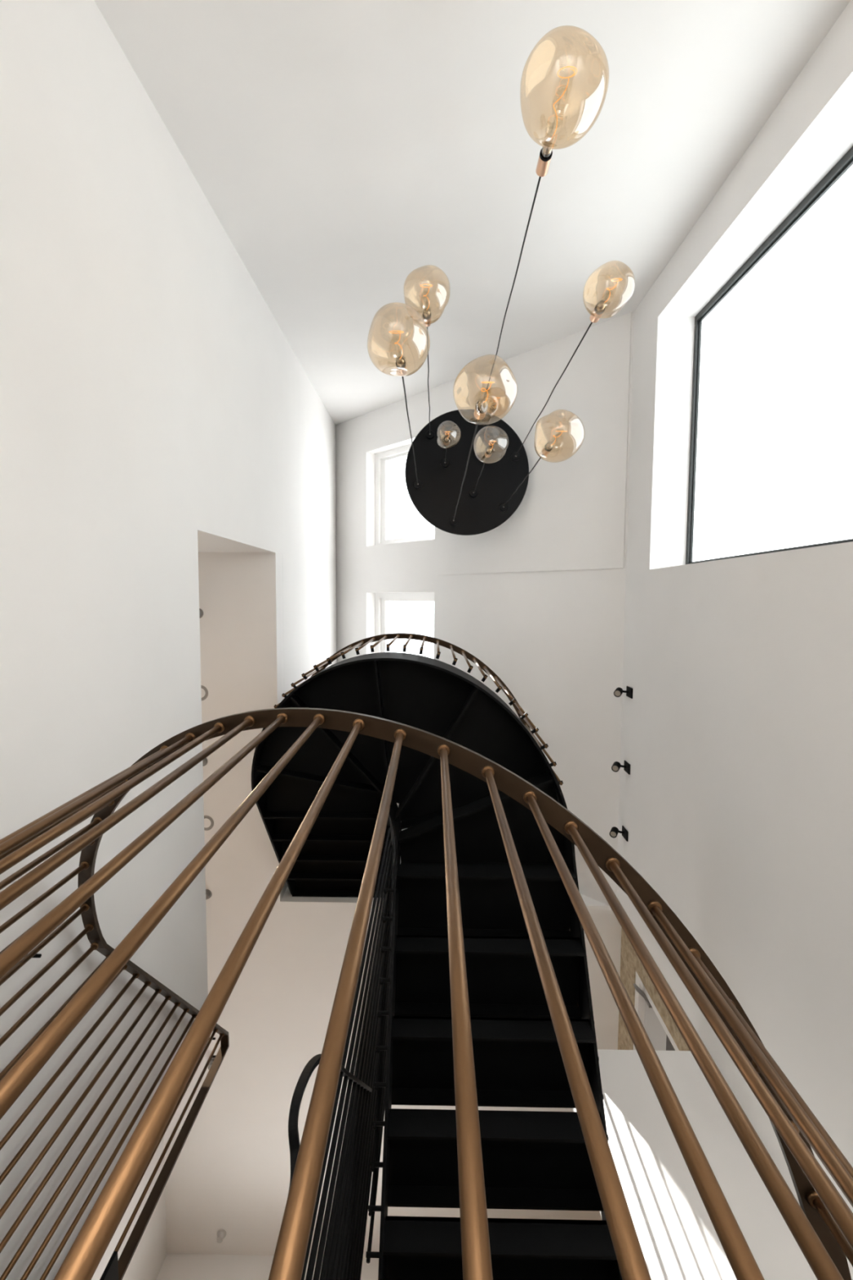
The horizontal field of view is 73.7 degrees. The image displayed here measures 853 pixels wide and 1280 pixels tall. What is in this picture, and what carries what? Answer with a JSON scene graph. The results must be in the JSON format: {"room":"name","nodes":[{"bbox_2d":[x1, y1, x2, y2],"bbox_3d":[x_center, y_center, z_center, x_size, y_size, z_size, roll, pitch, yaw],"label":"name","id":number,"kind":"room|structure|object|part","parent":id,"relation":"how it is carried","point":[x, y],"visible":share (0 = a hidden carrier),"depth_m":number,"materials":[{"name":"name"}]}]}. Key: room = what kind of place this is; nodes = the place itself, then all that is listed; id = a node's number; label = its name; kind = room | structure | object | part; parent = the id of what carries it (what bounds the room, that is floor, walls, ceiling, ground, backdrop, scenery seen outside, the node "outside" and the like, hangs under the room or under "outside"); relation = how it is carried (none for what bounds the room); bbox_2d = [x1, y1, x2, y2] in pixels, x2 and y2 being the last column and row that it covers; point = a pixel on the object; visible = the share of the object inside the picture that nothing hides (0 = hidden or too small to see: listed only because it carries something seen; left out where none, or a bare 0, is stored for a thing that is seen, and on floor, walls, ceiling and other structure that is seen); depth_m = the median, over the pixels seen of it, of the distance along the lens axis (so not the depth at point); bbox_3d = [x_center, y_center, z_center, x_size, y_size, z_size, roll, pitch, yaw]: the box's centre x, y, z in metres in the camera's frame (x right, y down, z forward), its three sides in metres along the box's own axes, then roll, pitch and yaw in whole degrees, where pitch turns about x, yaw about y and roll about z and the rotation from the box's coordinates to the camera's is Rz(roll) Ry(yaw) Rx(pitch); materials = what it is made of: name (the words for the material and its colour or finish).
{"room":"stairwell","nodes":[
{"label":"stairwell","id":0,"kind":"room"},
{"bbox_2d":[91,1136,167,1279],"bbox_3d":[-2.135,2.301,1.631,0.120,5.935,5.510,0,-86,1],"label":"wall","id":1,"kind":"structure","parent":0,"point":[146,1263],"depth_m":4.18,"materials":[{"name":"white paint"}]},
{"bbox_2d":[0,0,337,1279],"bbox_3d":[-1.178,1.395,2.806,0.120,8.435,7.160,0,-86,1],"label":"wall","id":2,"kind":"structure","parent":0,"point":[153,401],"depth_m":2.01,"materials":[{"name":"white paint"}]},
{"bbox_2d":[197,536,257,552],"bbox_3d":[-1.710,-0.501,1.424,0.935,5.935,0.120,0,-86,1],"label":"wall","id":3,"kind":"structure","parent":0,"point":[204,545],"depth_m":3.74,"materials":[{"name":"white paint"}]},
{"bbox_2d":[156,1253,378,1279],"bbox_3d":[-0.220,5.097,3.059,3.950,8.435,0.250,0,-86,1],"label":"wall","id":4,"kind":"structure","parent":0,"point":[175,1266],"depth_m":4.41,"materials":[{"name":"white paint"}]},
{"bbox_2d":[164,552,621,1257],"bbox_3d":[-0.196,2.162,4.427,3.980,0.285,5.610,0,-86,1],"label":"ceiling","id":5,"kind":"structure","parent":0,"point":[231,1173],"depth_m":4.33,"materials":[{"name":"white paint"}]},
{"bbox_2d":[199,608,203,618],"bbox_3d":[-1.659,-0.192,4.109,0.076,0.052,0.076,0,-86,1],"label":"light","id":6,"kind":"object","parent":5,"relation":"attached to","point":[201,611],"visible":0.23,"depth_m":4.13,"materials":[{"name":"grey"}]},
{"bbox_2d":[200,684,208,700],"bbox_3d":[-1.661,0.389,4.175,0.116,0.004,0.116,0,-86,1],"label":"recessed light","id":7,"kind":"object","parent":5,"relation":"in","point":[204,691],"visible":0.47,"depth_m":4.17,"materials":[{"name":"grey"}]},
{"bbox_2d":[202,757,207,766],"bbox_3d":[-1.659,0.900,4.187,0.076,0.052,0.076,0,-86,1],"label":"light","id":8,"kind":"object","parent":5,"relation":"attached to","point":[204,761],"visible":0.29,"depth_m":4.20,"materials":[{"name":"grey"}]},
{"bbox_2d":[204,815,213,830],"bbox_3d":[-1.645,1.367,4.245,0.116,0.004,0.116,0,-86,1],"label":"recessed light","id":9,"kind":"object","parent":5,"relation":"in","point":[208,820],"visible":0.68,"depth_m":4.24,"materials":[{"name":"grey"}]},
{"bbox_2d":[205,888,212,899],"bbox_3d":[-1.656,1.917,4.261,0.076,0.052,0.076,0,-86,1],"label":"light","id":10,"kind":"object","parent":5,"relation":"attached to","point":[208,893],"visible":0.47,"depth_m":4.28,"materials":[{"name":"grey"}]},
{"bbox_2d":[208,1057,214,1070],"bbox_3d":[-1.644,3.259,4.357,0.076,0.052,0.076,0,-86,1],"label":"light","id":11,"kind":"object","parent":5,"relation":"attached to","point":[212,1059],"visible":0.31,"depth_m":4.34,"materials":[{"name":"grey"}]},
{"bbox_2d":[216,1229,226,1243],"bbox_3d":[-1.616,4.683,4.459,0.076,0.052,0.076,0,-86,1],"label":"light","id":12,"kind":"object","parent":5,"relation":"attached to","point":[221,1233],"visible":1,"depth_m":4.46,"materials":[{"name":"grey"}]},
{"bbox_2d":[94,0,850,425],"bbox_3d":[0.172,-2.270,2.584,3.135,8.554,0.200,0,-86,1],"label":"wall","id":13,"kind":"structure","parent":0,"point":[343,149],"depth_m":2.49,"materials":[{"name":"white paint"}]},
{"bbox_2d":[335,311,634,911],"bbox_3d":[0.256,1.207,5.539,3.373,3.465,7.560,0,-86,1],"label":"ceiling","id":14,"kind":"structure","parent":0,"point":[554,638],"depth_m":4.72,"materials":[{"name":"white paint"}]},
{"bbox_2d":[374,444,435,545],"bbox_3d":[-0.163,-1.500,5.891,0.812,0.832,1.005,0,-86,1],"label":"window","id":15,"kind":"structure","parent":14,"relation":"attached to","point":[382,460],"depth_m":6.18,"materials":[{"name":"white paint"}]},
{"bbox_2d":[375,592,434,653],"bbox_3d":[-0.172,-0.001,5.999,0.812,0.832,0.998,0,-86,1],"label":"window","id":16,"kind":"structure","parent":14,"relation":"attached to","point":[382,599],"depth_m":6.27,"materials":[{"name":"white paint"}]},
{"bbox_2d":[367,25,635,535],"bbox_3d":[0.303,-1.272,3.384,0.988,3.852,1.055,0,-86,1],"label":"chandelier","id":17,"kind":"object","parent":14,"relation":"hanging from","point":[436,501],"depth_m":4.50,"materials":[{"name":"black metal"}]},
{"bbox_3d":[-0.083,-1.137,3.193,0.223,2.669,0.202,0,-86,1],"label":"pendant lamp","id":18,"kind":"part","parent":17,"relation":"part of","materials":[{"name":"glass"}]},
{"bbox_3d":[-0.099,-1.054,2.030,0.223,0.336,0.202,0,-86,1],"label":"glass bulb","id":19,"kind":"part","parent":17,"relation":"part of","materials":[{"name":"beige glass"}]},
{"bbox_3d":[-0.083,-1.155,3.388,0.010,2.235,0.012,0,-86,1],"label":"cord","id":20,"kind":"part","parent":17,"relation":"part of","materials":[{"name":"black fabric"}]},
{"bbox_3d":[0.016,-1.541,3.396,0.197,2.205,0.211,0,-86,1],"label":"pendant lamp","id":21,"kind":"part","parent":17,"relation":"part of","materials":[{"name":"glass"}]},
{"bbox_3d":[0.003,-1.473,2.446,0.197,0.300,0.211,0,-86,1],"label":"glass bulb","id":22,"kind":"part","parent":17,"relation":"part of","materials":[{"name":"glass"}]},
{"bbox_3d":[0.014,-1.554,3.572,0.012,1.807,0.010,0,-86,1],"label":"cord","id":23,"kind":"part","parent":17,"relation":"part of","materials":[{"name":"black fabric"}]},
{"bbox_3d":[0.152,-1.369,4.070,0.156,0.882,0.174,0,-86,1],"label":"pendant lamp","id":24,"kind":"part","parent":17,"relation":"part of","materials":[{"name":"clear glass"}]},
{"bbox_3d":[0.197,-0.856,3.220,0.009,2.604,0.012,0,-86,1],"label":"cord","id":25,"kind":"part","parent":17,"relation":"part of","materials":[{"name":"black fabric"}]},
{"bbox_3d":[0.366,-1.124,3.907,0.009,1.191,0.011,0,-86,1],"label":"cord","id":26,"kind":"part","parent":17,"relation":"part of","materials":[{"name":"black fabric"}]},
{"bbox_3d":[0.196,-0.845,3.072,0.185,2.946,0.183,-27,-87,3],"label":"pendant lamp","id":27,"kind":"part","parent":17,"relation":"part of","materials":[{"name":"glass"}]},
{"bbox_3d":[0.176,-0.749,1.724,0.192,0.244,0.185,0,-86,1],"label":"glass bulb","id":28,"kind":"part","parent":17,"relation":"part of","materials":[{"name":"glass"}]},
{"bbox_3d":[0.408,-1.427,3.979,0.009,1.003,0.010,0,-86,1],"label":"cord","id":29,"kind":"part","parent":17,"relation":"part of","materials":[{"name":"black fabric"}]},
{"bbox_3d":[0.359,-1.116,3.760,0.187,1.529,0.193,0,-86,1],"label":"pendant lamp","id":30,"kind":"part","parent":17,"relation":"part of","materials":[{"name":"clear glass"}]},
{"bbox_3d":[0.407,-1.416,3.851,0.154,1.304,0.154,0,-86,1],"label":"pendant lamp","id":31,"kind":"part","parent":17,"relation":"part of","materials":[{"name":"glass"}]},
{"bbox_3d":[0.397,-1.634,3.165,0.012,2.597,0.010,10,-86,0],"label":"cord","id":32,"kind":"part","parent":17,"relation":"part of","materials":[{"name":"black fabric"}]},
{"bbox_3d":[0.600,-0.994,3.657,0.009,1.702,0.011,0,-86,1],"label":"cord","id":33,"kind":"part","parent":17,"relation":"part of","materials":[{"name":"black fabric"}]},
{"bbox_3d":[0.603,-0.974,3.461,0.220,2.140,0.212,0,-86,1],"label":"pendant lamp","id":34,"kind":"part","parent":17,"relation":"part of","materials":[{"name":"glass"}]},
{"bbox_3d":[0.396,-1.615,2.959,0.222,3.056,0.227,-31,-87,3],"label":"pendant lamp","id":35,"kind":"part","parent":17,"relation":"part of","materials":[{"name":"beige glass"}]},
{"bbox_3d":[0.688,-1.367,3.377,0.011,2.205,0.009,0,-86,1],"label":"cord","id":36,"kind":"part","parent":17,"relation":"part of","materials":[{"name":"black fabric"}]},
{"bbox_3d":[0.591,-0.909,2.563,0.220,0.340,0.212,0,-86,1],"label":"glass bulb","id":37,"kind":"part","parent":17,"relation":"part of","materials":[{"name":"glass"}]},
{"bbox_3d":[0.374,-1.516,1.615,0.220,0.361,0.229,-40,-87,3],"label":"glass bulb","id":38,"kind":"part","parent":17,"relation":"part of","materials":[{"name":"glass"}]},
{"bbox_3d":[0.680,-1.362,3.238,0.177,2.528,0.177,0,-86,1],"label":"pendant lamp","id":39,"kind":"part","parent":17,"relation":"part of","materials":[{"name":"beige glass"}]},
{"bbox_3d":[0.664,-1.280,2.090,0.177,0.225,0.177,0,-86,1],"label":"glass bulb","id":40,"kind":"part","parent":17,"relation":"part of","materials":[{"name":"glass"}]},
{"bbox_2d":[617,927,689,1050],"bbox_3d":[1.580,3.649,1.534,0.330,5.650,2.879,0,-86,1],"label":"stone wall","id":41,"kind":"structure","parent":0,"point":[630,963],"depth_m":4.01,"materials":[{"name":"beige stone"}]},
{"bbox_2d":[633,971,679,1050],"bbox_3d":[1.453,3.171,3.281,0.137,1.530,1.620,0,-86,1],"label":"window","id":42,"kind":"structure","parent":41,"relation":"in","point":[660,1038],"depth_m":3.79,"materials":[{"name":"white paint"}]},
{"bbox_3d":[1.451,2.386,3.811,0.149,0.100,0.042,39,-86,-2],"label":"handle","id":43,"kind":"part","parent":42,"relation":"part of","materials":[{"name":"grey metal"}]},
{"bbox_3d":[1.509,3.137,3.799,0.010,0.370,1.535,0,-86,1],"label":"panel","id":44,"kind":"part","parent":42,"relation":"part of","materials":[{"name":"grey"}]},
{"bbox_3d":[1.499,3.188,3.086,0.010,1.060,1.535,0,-86,1],"label":"pane","id":45,"kind":"part","parent":42,"relation":"part of","materials":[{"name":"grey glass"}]},
{"bbox_2d":[572,1049,817,1279],"bbox_3d":[1.058,2.211,2.112,0.750,1.595,0.120,0,-86,1],"label":"wall","id":46,"kind":"structure","parent":0,"point":[678,1239],"depth_m":2.25,"materials":[{"name":"white paint"}]},
{"bbox_2d":[616,0,852,1279],"bbox_3d":[1.543,0.071,1.370,0.330,5.835,4.280,0,-86,1],"label":"wall","id":47,"kind":"structure","parent":0,"point":[735,801],"depth_m":2.46,"materials":[{"name":"white paint"}]},
{"bbox_2d":[438,311,631,574],"bbox_3d":[0.768,-1.438,4.661,1.319,1.357,1.752,0,-86,1],"label":"ceiling","id":48,"kind":"structure","parent":47,"relation":"attached to","point":[571,514],"depth_m":4.36,"materials":[{"name":"white paint"}]},
{"bbox_2d":[609,825,628,841],"bbox_3d":[1.350,1.364,4.021,0.108,0.131,0.073,0,-86,1],"label":"wall spotlight","id":49,"kind":"object","parent":47,"relation":"attached to","point":[614,832],"visible":1,"depth_m":4.02,"materials":[{"name":"black metal"}]},
{"bbox_3d":[1.399,1.364,4.009,0.009,0.110,0.072,0,-86,1],"label":"wall plate","id":50,"kind":"part","parent":49,"relation":"part of","materials":[{"name":"black metal"}]},
{"bbox_2d":[611,760,630,774],"bbox_3d":[1.353,0.890,3.986,0.108,0.131,0.073,0,-86,1],"label":"wall spotlight","id":51,"kind":"object","parent":47,"relation":"attached to","point":[616,766],"visible":1,"depth_m":3.99,"materials":[{"name":"black metal"}]},
{"bbox_3d":[1.402,0.890,3.975,0.009,0.110,0.072,0,-86,1],"label":"wall plate","id":52,"kind":"part","parent":51,"relation":"part of","materials":[{"name":"black metal"}]},
{"bbox_2d":[613,685,632,698],"bbox_3d":[1.356,0.361,3.949,0.108,0.131,0.073,0,-86,1],"label":"wall spotlight","id":53,"kind":"object","parent":47,"relation":"attached to","point":[618,692],"visible":1,"depth_m":3.95,"materials":[{"name":"black metal"}]},
{"bbox_3d":[1.405,0.362,3.937,0.009,0.110,0.072,0,-86,1],"label":"wall plate","id":54,"kind":"part","parent":53,"relation":"part of","materials":[{"name":"black metal"}]},
{"bbox_2d":[685,146,852,564],"bbox_3d":[1.651,-1.137,2.498,0.050,2.090,1.540,0,-86,1],"label":"window","id":55,"kind":"structure","parent":47,"relation":"in","point":[771,464],"depth_m":2.66,"materials":[{"name":"grey"}]},
{"bbox_3d":[-0.136,2.361,-1.468,6.200,0.200,10.500,0,-86,1],"label":"floor","id":56,"kind":"structure","parent":0,"visible":0},
{"bbox_2d":[100,1251,118,1279],"bbox_3d":[-0.221,1.446,0.064,1.590,3.396,2.266,0,-86,1],"label":"staircase","id":57,"kind":"structure","parent":56,"relation":"on","point":[111,1271],"depth_m":1.79,"materials":[{"name":"black metal"}]},
{"bbox_2d":[0,707,852,1279],"bbox_3d":[-0.260,1.337,0.895,1.764,4.097,2.319,0,-86,1],"label":"stair railing","id":58,"kind":"object","parent":57,"relation":"attached to","point":[821,1225],"visible":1,"depth_m":0.59,"materials":[{"name":"brown metal"}]},
{"bbox_3d":[-1.076,2.197,2.387,0.040,1.260,0.012,0,-86,1],"label":"post","id":59,"kind":"part","parent":58,"relation":"part of","materials":[{"name":"brown metal"}]},
{"bbox_3d":[-0.161,2.323,1.488,3.830,0.300,5.510,0,-86,1],"label":"floor","id":60,"kind":"structure","parent":0,"visible":0},
{"bbox_2d":[251,652,622,1279],"bbox_3d":[-0.189,1.289,2.995,1.732,3.145,2.395,0,-86,1],"label":"staircase","id":61,"kind":"structure","parent":60,"relation":"on","point":[532,1160],"depth_m":2.46,"materials":[{"name":"black metal"}]},
{"bbox_2d":[287,826,392,1279],"bbox_3d":[-0.251,1.692,2.486,0.042,3.521,1.630,0,-86,1],"label":"stair railing","id":62,"kind":"object","parent":61,"relation":"attached to","point":[343,1255],"visible":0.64,"depth_m":2.03,"materials":[{"name":"black metal"}]},
{"bbox_3d":[-0.258,1.524,1.829,0.042,1.486,1.202,0,-86,1],"label":"handrail","id":63,"kind":"part","parent":62,"relation":"part of","materials":[{"name":"black metal"}]},
{"bbox_3d":[-0.258,1.696,2.533,0.016,2.975,0.016,0,-86,1],"label":"rod","id":64,"kind":"part","parent":62,"relation":"part of","materials":[{"name":"black metal"}]},
{"bbox_3d":[-0.259,1.602,2.446,0.016,2.975,0.016,0,-86,1],"label":"rod","id":65,"kind":"part","parent":62,"relation":"part of","materials":[{"name":"black metal"}]},
{"bbox_3d":[-0.258,1.790,2.620,0.016,2.975,0.016,0,-86,1],"label":"rod","id":66,"kind":"part","parent":62,"relation":"part of","materials":[{"name":"black metal"}]},
{"bbox_3d":[-0.257,1.884,2.707,0.016,2.975,0.016,0,-86,1],"label":"rod","id":67,"kind":"part","parent":62,"relation":"part of","materials":[{"name":"black metal"}]},
{"bbox_3d":[-0.257,1.979,2.787,0.016,2.961,0.016,0,-86,1],"label":"rod","id":68,"kind":"part","parent":62,"relation":"part of","materials":[{"name":"black metal"}]},
{"bbox_3d":[-0.257,2.075,2.834,0.016,2.881,0.016,0,-86,1],"label":"rod","id":69,"kind":"part","parent":62,"relation":"part of","materials":[{"name":"black metal"}]},
{"bbox_3d":[-0.257,2.172,2.881,0.016,2.801,0.016,0,-86,1],"label":"rod","id":70,"kind":"part","parent":62,"relation":"part of","materials":[{"name":"black metal"}]},
{"bbox_3d":[-0.257,2.269,2.929,0.016,2.721,0.016,0,-86,1],"label":"rod","id":71,"kind":"part","parent":62,"relation":"part of","materials":[{"name":"black metal"}]},
{"bbox_3d":[-0.257,2.366,2.971,0.016,2.650,0.016,0,-86,1],"label":"rod","id":72,"kind":"part","parent":62,"relation":"part of","materials":[{"name":"black metal"}]},
{"bbox_3d":[-0.258,2.466,2.978,0.015,2.650,0.015,-15,-86,2],"label":"rod","id":73,"kind":"part","parent":62,"relation":"part of","materials":[{"name":"black metal"}]},
{"bbox_2d":[365,835,396,1263],"bbox_3d":[-0.162,1.566,2.643,0.063,1.603,1.005,0,-86,1],"label":"railing","id":74,"kind":"object","parent":61,"relation":"attached to","point":[380,1085],"visible":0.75,"depth_m":2.32,"materials":[{"name":"black metal"}]},
{"bbox_3d":[-0.186,2.017,2.333,0.013,0.920,0.013,0,-86,1],"label":"rod","id":75,"kind":"part","parent":74,"relation":"part of","materials":[{"name":"black metal"}]},
{"bbox_3d":[-0.185,1.921,2.393,0.013,0.920,0.013,0,-86,1],"label":"rod","id":76,"kind":"part","parent":74,"relation":"part of","materials":[{"name":"black metal"}]},
{"bbox_3d":[-0.183,1.826,2.452,0.013,0.920,0.013,0,-86,1],"label":"rod","id":77,"kind":"part","parent":74,"relation":"part of","materials":[{"name":"black metal"}]},
{"bbox_3d":[-0.182,1.731,2.511,0.013,0.920,0.013,0,-86,1],"label":"rod","id":78,"kind":"part","parent":74,"relation":"part of","materials":[{"name":"black metal"}]},
{"bbox_3d":[-0.180,1.635,2.571,0.013,0.920,0.013,0,-86,1],"label":"rod","id":79,"kind":"part","parent":74,"relation":"part of","materials":[{"name":"black metal"}]},
{"bbox_3d":[-0.179,1.540,2.630,0.013,0.920,0.013,0,-86,1],"label":"rod","id":80,"kind":"part","parent":74,"relation":"part of","materials":[{"name":"black metal"}]},
{"bbox_3d":[-0.177,1.445,2.689,0.013,0.920,0.013,0,-86,1],"label":"rod","id":81,"kind":"part","parent":74,"relation":"part of","materials":[{"name":"black metal"}]},
{"bbox_3d":[-0.176,1.350,2.748,0.013,0.920,0.013,0,-86,1],"label":"rod","id":82,"kind":"part","parent":74,"relation":"part of","materials":[{"name":"black metal"}]},
{"bbox_3d":[-0.174,1.254,2.808,0.013,0.920,0.013,0,-86,1],"label":"rod","id":83,"kind":"part","parent":74,"relation":"part of","materials":[{"name":"black metal"}]},
{"bbox_3d":[-0.173,1.159,2.867,0.013,0.920,0.013,0,-86,1],"label":"rod","id":84,"kind":"part","parent":74,"relation":"part of","materials":[{"name":"black metal"}]},
{"bbox_3d":[-0.172,1.064,2.926,0.013,0.920,0.013,0,-86,1],"label":"rod","id":85,"kind":"part","parent":74,"relation":"part of","materials":[{"name":"black metal"}]},
{"bbox_2d":[273,633,608,1140],"bbox_3d":[-0.176,1.038,3.829,1.846,3.489,2.128,0,-86,1],"label":"stair railing","id":86,"kind":"object","parent":61,"relation":"attached to","point":[523,717],"visible":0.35,"depth_m":3.70,"materials":[{"name":"brown metal"}]},
{"bbox_3d":[-0.171,1.008,4.250,1.846,2.644,2.128,0,-86,1],"label":"handrail","id":87,"kind":"part","parent":86,"relation":"part of","materials":[{"name":"brown metal"}]}
]}

